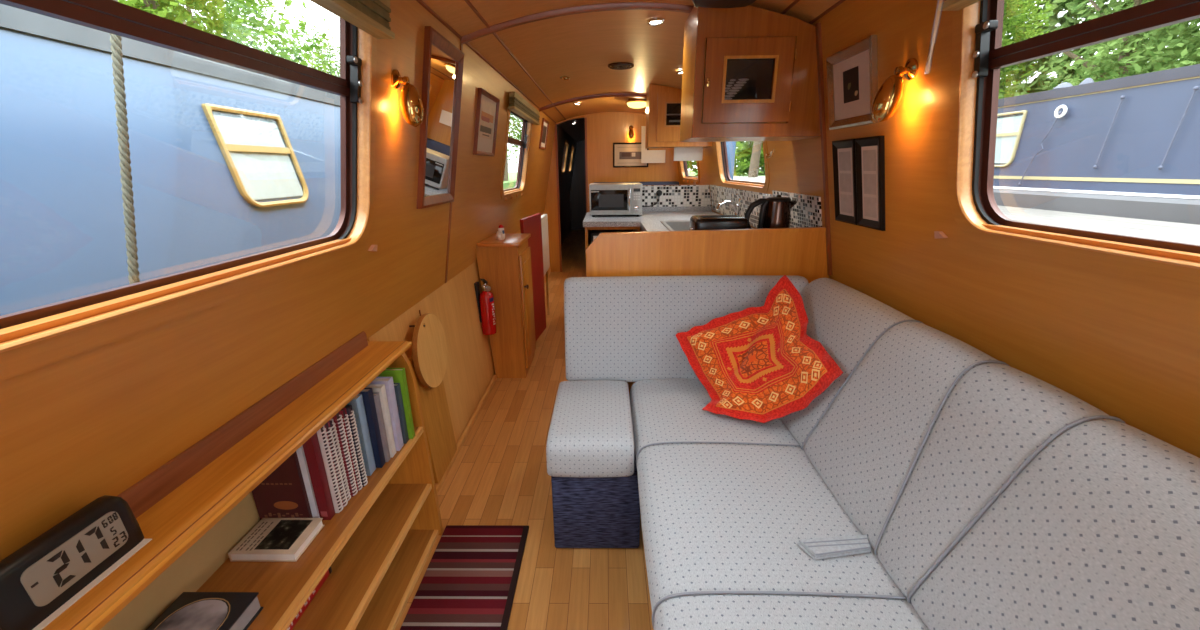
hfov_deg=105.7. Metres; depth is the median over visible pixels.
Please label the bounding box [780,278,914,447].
cushion
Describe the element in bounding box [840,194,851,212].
print
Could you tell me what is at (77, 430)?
wall
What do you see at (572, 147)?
window
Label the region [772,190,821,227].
backsplash
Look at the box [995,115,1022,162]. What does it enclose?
window
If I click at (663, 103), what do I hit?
upper cabinet
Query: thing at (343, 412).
spiral notebook
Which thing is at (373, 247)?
wall catch
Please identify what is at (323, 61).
tree
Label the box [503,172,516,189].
ground
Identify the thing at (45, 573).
alarm clock
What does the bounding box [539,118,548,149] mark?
picture
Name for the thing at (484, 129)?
print
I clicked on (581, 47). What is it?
ceiling
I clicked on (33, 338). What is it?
window
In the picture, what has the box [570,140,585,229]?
wall
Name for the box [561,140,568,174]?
window
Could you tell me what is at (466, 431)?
baseboard
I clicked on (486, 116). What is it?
print
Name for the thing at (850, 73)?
print
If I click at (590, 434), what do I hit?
cushion
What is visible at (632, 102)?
dome lamp
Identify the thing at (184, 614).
picture
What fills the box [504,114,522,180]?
tree
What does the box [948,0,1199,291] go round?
window
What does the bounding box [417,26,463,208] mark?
mirror
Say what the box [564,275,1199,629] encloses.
sofa
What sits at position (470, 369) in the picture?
wall
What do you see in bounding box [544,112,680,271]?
wall
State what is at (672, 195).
trim
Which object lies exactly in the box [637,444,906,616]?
seat cushion
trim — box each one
[416,0,555,122]
[445,43,462,282]
[460,2,693,43]
[464,0,565,119]
[539,93,645,111]
[555,118,587,271]
[585,227,825,252]
[589,185,710,206]
[642,206,711,211]
[709,185,771,227]
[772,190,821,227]
[781,0,799,13]
[809,0,845,23]
[815,23,831,274]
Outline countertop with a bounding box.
[583,211,753,231]
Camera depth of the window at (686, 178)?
5.20 m
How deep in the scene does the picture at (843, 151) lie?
1.70 m
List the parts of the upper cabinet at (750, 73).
door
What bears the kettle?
on the countertop
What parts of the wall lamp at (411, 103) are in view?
wall plate, lamp shade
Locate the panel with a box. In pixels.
[726,141,735,179]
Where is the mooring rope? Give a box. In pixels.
[110,0,139,283]
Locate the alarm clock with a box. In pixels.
[0,495,143,629]
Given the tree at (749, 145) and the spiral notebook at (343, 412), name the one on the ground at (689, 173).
the tree at (749, 145)
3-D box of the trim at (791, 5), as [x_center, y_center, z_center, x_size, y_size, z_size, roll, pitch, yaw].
[0.698,-1.173,1.803,0.010,0.011,7.570,0,18,1]
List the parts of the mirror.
glass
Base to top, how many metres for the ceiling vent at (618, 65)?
0.016 m
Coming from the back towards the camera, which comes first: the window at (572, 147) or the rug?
the window at (572, 147)
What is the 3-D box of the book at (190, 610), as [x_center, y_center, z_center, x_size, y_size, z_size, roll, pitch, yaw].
[-0.754,0.598,0.824,0.152,0.044,0.182,0,18,1]
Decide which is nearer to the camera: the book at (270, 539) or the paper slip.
the paper slip
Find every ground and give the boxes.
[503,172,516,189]
[688,170,764,175]
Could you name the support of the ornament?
on the base cabinet at (505, 265)
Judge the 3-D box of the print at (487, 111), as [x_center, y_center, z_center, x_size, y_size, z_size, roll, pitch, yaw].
[-0.610,-1.050,2.459,0.033,0.177,0.274,0,18,1]
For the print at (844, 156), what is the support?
attached to the picture at (843, 151)
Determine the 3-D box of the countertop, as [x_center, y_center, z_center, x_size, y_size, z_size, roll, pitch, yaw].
[0.430,-0.571,3.052,1.125,0.038,2.200,0,18,1]
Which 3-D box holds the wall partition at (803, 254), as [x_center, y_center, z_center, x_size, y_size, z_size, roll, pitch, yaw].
[0.476,0.139,2.099,1.062,1.036,0.022,0,18,1]
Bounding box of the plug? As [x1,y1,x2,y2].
[642,190,661,206]
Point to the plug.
(659, 192)
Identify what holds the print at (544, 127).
attached to the picture at (545, 124)
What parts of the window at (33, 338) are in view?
sill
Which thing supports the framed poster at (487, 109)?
attached to the wall at (77, 430)
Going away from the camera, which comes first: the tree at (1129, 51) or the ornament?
the ornament
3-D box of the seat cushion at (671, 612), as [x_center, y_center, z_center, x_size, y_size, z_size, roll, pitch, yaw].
[0.391,0.740,0.683,0.568,0.140,0.615,0,18,1]
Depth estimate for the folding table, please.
3.44 m
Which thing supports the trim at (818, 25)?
attached to the wall partition at (803, 254)
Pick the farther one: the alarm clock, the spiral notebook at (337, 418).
the spiral notebook at (337, 418)
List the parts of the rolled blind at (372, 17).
head rail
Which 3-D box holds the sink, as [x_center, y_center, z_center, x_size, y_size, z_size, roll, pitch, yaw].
[0.653,-0.519,3.050,0.430,0.150,0.750,0,18,1]
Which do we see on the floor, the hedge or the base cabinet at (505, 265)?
the base cabinet at (505, 265)
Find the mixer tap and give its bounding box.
[716,193,741,215]
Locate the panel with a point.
(731, 145)
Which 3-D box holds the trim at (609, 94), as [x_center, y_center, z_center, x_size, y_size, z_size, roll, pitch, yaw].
[0.151,-1.928,4.115,1.420,0.156,0.060,0,18,1]
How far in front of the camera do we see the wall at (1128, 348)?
1.17 m
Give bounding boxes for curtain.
[213,115,302,199]
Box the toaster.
[689,215,748,229]
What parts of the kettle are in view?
handle, lid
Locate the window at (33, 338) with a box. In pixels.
[0,0,376,380]
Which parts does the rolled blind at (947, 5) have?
rail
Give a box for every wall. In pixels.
[0,0,576,560]
[367,213,550,443]
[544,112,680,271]
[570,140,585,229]
[588,185,711,211]
[677,0,1199,457]
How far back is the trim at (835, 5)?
1.61 m
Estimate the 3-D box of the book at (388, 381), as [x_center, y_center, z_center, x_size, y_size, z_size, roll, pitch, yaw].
[-0.708,0.307,1.403,0.160,0.240,0.032,0,18,1]
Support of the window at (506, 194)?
in the wall at (77, 430)
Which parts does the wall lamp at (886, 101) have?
lamp shade, wall plate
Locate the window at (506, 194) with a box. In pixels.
[500,105,531,200]
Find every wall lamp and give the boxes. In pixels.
[391,69,423,126]
[628,126,633,138]
[871,58,917,122]
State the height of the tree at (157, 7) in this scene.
6.759 m
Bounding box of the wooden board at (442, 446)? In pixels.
[409,356,456,482]
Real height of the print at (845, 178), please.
0.066 m
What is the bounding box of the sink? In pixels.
[660,220,689,230]
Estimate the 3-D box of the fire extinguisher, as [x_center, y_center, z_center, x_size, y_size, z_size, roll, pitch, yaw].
[-0.694,-0.053,2.741,0.110,0.361,0.102,0,18,1]
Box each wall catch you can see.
[368,245,376,250]
[934,231,947,238]
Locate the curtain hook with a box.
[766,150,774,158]
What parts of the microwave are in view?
door glass, handle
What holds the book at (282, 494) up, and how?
on the bookshelf at (196, 507)
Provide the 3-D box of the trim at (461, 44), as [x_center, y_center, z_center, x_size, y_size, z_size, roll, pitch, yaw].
[-0.665,-0.655,2.059,0.195,1.045,0.020,0,18,1]
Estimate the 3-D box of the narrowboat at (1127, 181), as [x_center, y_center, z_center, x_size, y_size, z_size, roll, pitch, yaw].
[4.119,-0.787,3.160,1.950,1.674,11.600,0,18,1]
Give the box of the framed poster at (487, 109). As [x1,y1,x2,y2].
[473,88,499,155]
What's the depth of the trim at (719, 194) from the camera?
3.24 m
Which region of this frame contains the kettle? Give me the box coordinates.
[745,195,796,228]
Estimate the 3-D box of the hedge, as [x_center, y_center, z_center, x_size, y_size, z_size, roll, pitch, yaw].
[14.740,-5.828,8.432,3.288,7.137,26.575,0,18,1]
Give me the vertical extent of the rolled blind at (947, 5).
0.234 m
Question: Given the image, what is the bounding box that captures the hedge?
[999,0,1195,97]
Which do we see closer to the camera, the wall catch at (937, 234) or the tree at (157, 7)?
the wall catch at (937, 234)
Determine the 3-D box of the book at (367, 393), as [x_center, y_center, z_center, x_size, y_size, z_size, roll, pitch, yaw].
[-0.721,0.329,1.318,0.150,0.250,0.024,0,18,1]
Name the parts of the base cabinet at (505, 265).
door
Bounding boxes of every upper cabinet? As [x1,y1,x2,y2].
[645,84,711,160]
[680,5,820,141]
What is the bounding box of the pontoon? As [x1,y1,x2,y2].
[997,205,1199,244]
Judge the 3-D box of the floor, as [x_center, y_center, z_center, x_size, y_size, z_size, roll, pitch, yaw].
[0.132,-0.041,4.452,1.970,0.060,11.900,0,18,1]
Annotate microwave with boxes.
[589,183,641,216]
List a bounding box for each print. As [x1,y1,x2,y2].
[479,99,494,139]
[480,125,490,133]
[481,111,492,122]
[482,116,489,122]
[542,126,546,143]
[619,152,640,158]
[621,153,630,156]
[839,151,850,170]
[840,173,851,191]
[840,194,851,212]
[843,66,858,102]
[863,150,875,170]
[863,174,875,194]
[864,197,876,217]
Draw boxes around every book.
[146,592,262,629]
[228,518,323,561]
[252,451,312,519]
[296,445,319,517]
[303,432,334,519]
[348,394,375,475]
[359,388,385,467]
[365,384,395,457]
[370,377,403,450]
[373,392,390,461]
[378,368,414,438]
[394,383,408,443]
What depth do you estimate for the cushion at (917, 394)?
1.13 m
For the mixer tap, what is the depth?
2.95 m
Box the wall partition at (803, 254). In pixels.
[586,232,828,396]
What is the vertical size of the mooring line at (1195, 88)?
0.432 m
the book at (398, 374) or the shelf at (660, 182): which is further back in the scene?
the shelf at (660, 182)
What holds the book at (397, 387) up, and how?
on the bookshelf at (196, 507)
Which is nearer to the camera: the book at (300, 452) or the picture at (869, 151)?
the book at (300, 452)
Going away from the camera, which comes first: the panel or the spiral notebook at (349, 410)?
the spiral notebook at (349, 410)
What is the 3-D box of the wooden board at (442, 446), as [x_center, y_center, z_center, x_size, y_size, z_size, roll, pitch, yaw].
[-0.713,0.408,1.957,0.058,0.566,0.255,0,18,1]
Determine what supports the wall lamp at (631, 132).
attached to the wall at (604, 129)
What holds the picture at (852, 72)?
attached to the wall at (1128, 348)
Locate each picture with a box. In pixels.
[156,600,227,629]
[255,520,312,549]
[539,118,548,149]
[613,142,648,166]
[826,35,877,129]
[832,139,856,224]
[855,135,884,230]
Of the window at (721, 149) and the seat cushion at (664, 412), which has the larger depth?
the window at (721, 149)
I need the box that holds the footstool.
[546,380,639,547]
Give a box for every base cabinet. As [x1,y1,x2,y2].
[476,233,535,377]
[585,226,639,276]
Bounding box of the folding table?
[520,213,545,339]
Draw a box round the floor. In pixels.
[395,230,653,629]
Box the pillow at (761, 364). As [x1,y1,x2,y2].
[676,275,842,422]
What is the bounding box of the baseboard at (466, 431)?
[435,375,496,493]
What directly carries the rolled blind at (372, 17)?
attached to the window at (33, 338)
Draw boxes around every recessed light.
[560,76,569,79]
[647,17,664,25]
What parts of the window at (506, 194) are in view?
sill, frame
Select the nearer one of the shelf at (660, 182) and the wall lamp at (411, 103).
the wall lamp at (411, 103)
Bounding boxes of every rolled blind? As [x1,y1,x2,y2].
[310,0,394,38]
[508,92,539,124]
[924,0,980,73]
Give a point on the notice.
(647, 156)
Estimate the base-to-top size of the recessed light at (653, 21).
0.018 m
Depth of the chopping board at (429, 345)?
1.84 m
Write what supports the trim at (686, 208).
attached to the wall at (642, 185)
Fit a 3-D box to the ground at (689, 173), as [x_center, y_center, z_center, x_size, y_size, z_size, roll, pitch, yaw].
[32.780,-8.643,28.305,55.200,0.600,100.000,0,18,1]
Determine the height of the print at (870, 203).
0.066 m
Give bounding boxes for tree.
[118,0,301,62]
[118,0,334,70]
[273,17,339,76]
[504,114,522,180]
[687,141,749,175]
[734,141,764,175]
[748,141,761,176]
[994,0,1053,98]
[1039,0,1199,89]
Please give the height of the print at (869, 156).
0.066 m
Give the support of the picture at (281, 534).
on the book at (270, 539)
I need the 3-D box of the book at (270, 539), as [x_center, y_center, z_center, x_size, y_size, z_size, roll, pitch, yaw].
[-0.758,0.527,1.073,0.150,0.024,0.109,0,18,1]
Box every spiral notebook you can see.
[317,426,343,512]
[324,421,347,506]
[329,419,350,500]
[331,411,357,496]
[340,408,362,490]
[344,405,367,486]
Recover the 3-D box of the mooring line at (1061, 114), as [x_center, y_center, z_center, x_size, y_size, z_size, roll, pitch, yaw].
[3.233,-1.228,3.328,0.025,0.549,0.214,-2,18,-4]
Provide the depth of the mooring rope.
1.05 m
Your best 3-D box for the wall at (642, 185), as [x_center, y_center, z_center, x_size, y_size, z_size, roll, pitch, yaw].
[0.469,-0.607,4.225,1.138,1.150,0.025,0,18,1]
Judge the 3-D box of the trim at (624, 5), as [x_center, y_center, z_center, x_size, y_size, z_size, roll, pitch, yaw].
[0.121,-1.209,1.880,1.420,0.150,0.055,0,18,1]
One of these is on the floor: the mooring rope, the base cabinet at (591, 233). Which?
the base cabinet at (591, 233)
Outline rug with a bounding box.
[400,525,528,629]
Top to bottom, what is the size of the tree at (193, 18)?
8.346 m
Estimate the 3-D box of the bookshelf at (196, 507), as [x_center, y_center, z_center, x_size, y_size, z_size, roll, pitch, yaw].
[-0.731,0.693,0.783,0.250,0.814,1.746,0,18,1]
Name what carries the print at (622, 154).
attached to the picture at (624, 154)
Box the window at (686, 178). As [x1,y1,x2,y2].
[680,161,699,183]
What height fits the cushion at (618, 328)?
0.446 m
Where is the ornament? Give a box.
[496,225,504,239]
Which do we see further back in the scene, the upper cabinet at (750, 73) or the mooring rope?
the upper cabinet at (750, 73)
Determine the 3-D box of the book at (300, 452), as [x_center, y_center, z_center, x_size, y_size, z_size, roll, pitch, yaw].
[-0.768,0.401,1.105,0.130,0.245,0.006,0,18,1]
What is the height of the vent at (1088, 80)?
0.060 m
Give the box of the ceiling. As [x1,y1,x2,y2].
[422,0,839,141]
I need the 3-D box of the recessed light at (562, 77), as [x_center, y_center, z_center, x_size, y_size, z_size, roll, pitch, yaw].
[-0.248,-1.638,3.142,0.080,0.027,0.080,0,18,1]
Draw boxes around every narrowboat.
[0,4,340,315]
[993,64,1199,224]
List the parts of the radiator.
panel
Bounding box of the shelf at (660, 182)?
[594,181,679,184]
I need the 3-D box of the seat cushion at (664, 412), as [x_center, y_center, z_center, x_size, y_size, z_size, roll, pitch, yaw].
[0.405,0.403,1.727,0.568,0.140,0.480,0,18,1]
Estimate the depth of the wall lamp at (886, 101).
1.25 m
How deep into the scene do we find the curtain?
1.86 m
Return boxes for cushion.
[546,380,633,477]
[564,275,808,381]
[630,379,798,455]
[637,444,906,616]
[654,595,927,629]
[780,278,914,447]
[804,322,999,549]
[877,363,1114,599]
[911,419,1199,629]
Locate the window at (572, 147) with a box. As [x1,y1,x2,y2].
[568,144,573,173]
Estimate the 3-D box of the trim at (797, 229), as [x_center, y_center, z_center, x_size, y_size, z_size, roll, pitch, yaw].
[0.451,-0.322,1.951,1.029,0.099,0.033,0,18,1]
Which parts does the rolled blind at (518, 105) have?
rail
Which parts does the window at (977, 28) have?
sill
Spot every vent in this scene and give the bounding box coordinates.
[608,62,633,69]
[1052,78,1093,89]
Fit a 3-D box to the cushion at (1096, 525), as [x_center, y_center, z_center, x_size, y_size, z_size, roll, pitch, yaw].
[0.798,0.498,0.595,0.336,0.478,0.605,0,18,1]
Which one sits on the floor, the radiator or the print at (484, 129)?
the radiator
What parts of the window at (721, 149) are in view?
frame, sill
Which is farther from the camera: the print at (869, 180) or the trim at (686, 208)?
the trim at (686, 208)
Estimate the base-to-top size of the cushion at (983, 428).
0.478 m
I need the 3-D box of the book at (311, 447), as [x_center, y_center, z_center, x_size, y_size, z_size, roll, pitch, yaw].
[-0.754,0.394,1.118,0.150,0.250,0.022,0,18,1]
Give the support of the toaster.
on the countertop
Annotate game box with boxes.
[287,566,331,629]
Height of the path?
0.540 m
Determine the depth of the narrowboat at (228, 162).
1.38 m
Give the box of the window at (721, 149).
[715,141,769,192]
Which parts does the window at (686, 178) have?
frame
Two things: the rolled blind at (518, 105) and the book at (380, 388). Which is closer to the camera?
the book at (380, 388)
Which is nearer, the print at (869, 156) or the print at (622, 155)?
the print at (869, 156)
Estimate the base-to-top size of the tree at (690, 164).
6.809 m
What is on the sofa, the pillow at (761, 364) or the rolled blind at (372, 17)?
the pillow at (761, 364)
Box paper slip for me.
[32,539,151,629]
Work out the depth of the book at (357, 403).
1.28 m
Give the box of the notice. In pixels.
[641,126,665,162]
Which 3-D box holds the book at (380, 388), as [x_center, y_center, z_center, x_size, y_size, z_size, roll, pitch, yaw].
[-0.710,0.321,1.369,0.150,0.235,0.026,0,18,1]
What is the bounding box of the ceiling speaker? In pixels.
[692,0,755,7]
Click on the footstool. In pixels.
(591, 457)
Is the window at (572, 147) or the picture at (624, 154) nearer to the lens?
the picture at (624, 154)
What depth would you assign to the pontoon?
2.37 m
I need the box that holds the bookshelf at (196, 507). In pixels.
[42,331,442,629]
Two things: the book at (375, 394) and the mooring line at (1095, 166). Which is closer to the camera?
the book at (375, 394)
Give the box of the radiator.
[541,214,549,314]
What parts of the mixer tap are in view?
spout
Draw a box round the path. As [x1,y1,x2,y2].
[733,176,764,182]
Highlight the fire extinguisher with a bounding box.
[474,279,495,334]
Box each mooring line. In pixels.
[1018,105,1066,185]
[1093,95,1124,168]
[1158,86,1198,169]
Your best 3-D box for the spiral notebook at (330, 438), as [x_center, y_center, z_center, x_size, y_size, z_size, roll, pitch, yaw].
[-0.746,0.383,1.158,0.167,0.246,0.017,0,18,1]
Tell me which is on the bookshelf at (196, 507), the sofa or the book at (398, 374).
the book at (398, 374)
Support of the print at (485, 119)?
attached to the framed poster at (487, 109)
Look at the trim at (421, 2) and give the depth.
2.01 m
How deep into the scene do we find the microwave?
3.65 m
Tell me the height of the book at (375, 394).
0.225 m
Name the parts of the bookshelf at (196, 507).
panel, rail, shelf, shelf, shelf, panel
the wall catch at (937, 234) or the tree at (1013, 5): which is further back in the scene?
the tree at (1013, 5)
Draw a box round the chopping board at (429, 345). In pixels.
[409,314,446,387]
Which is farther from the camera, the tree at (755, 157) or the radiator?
the tree at (755, 157)
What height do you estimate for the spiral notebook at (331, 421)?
0.240 m
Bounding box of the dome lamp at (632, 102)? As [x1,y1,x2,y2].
[625,98,645,107]
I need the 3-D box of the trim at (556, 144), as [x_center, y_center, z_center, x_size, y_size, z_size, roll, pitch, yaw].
[-0.343,-1.463,5.722,0.384,1.875,0.012,0,18,1]
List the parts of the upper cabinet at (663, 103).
door, hanging panel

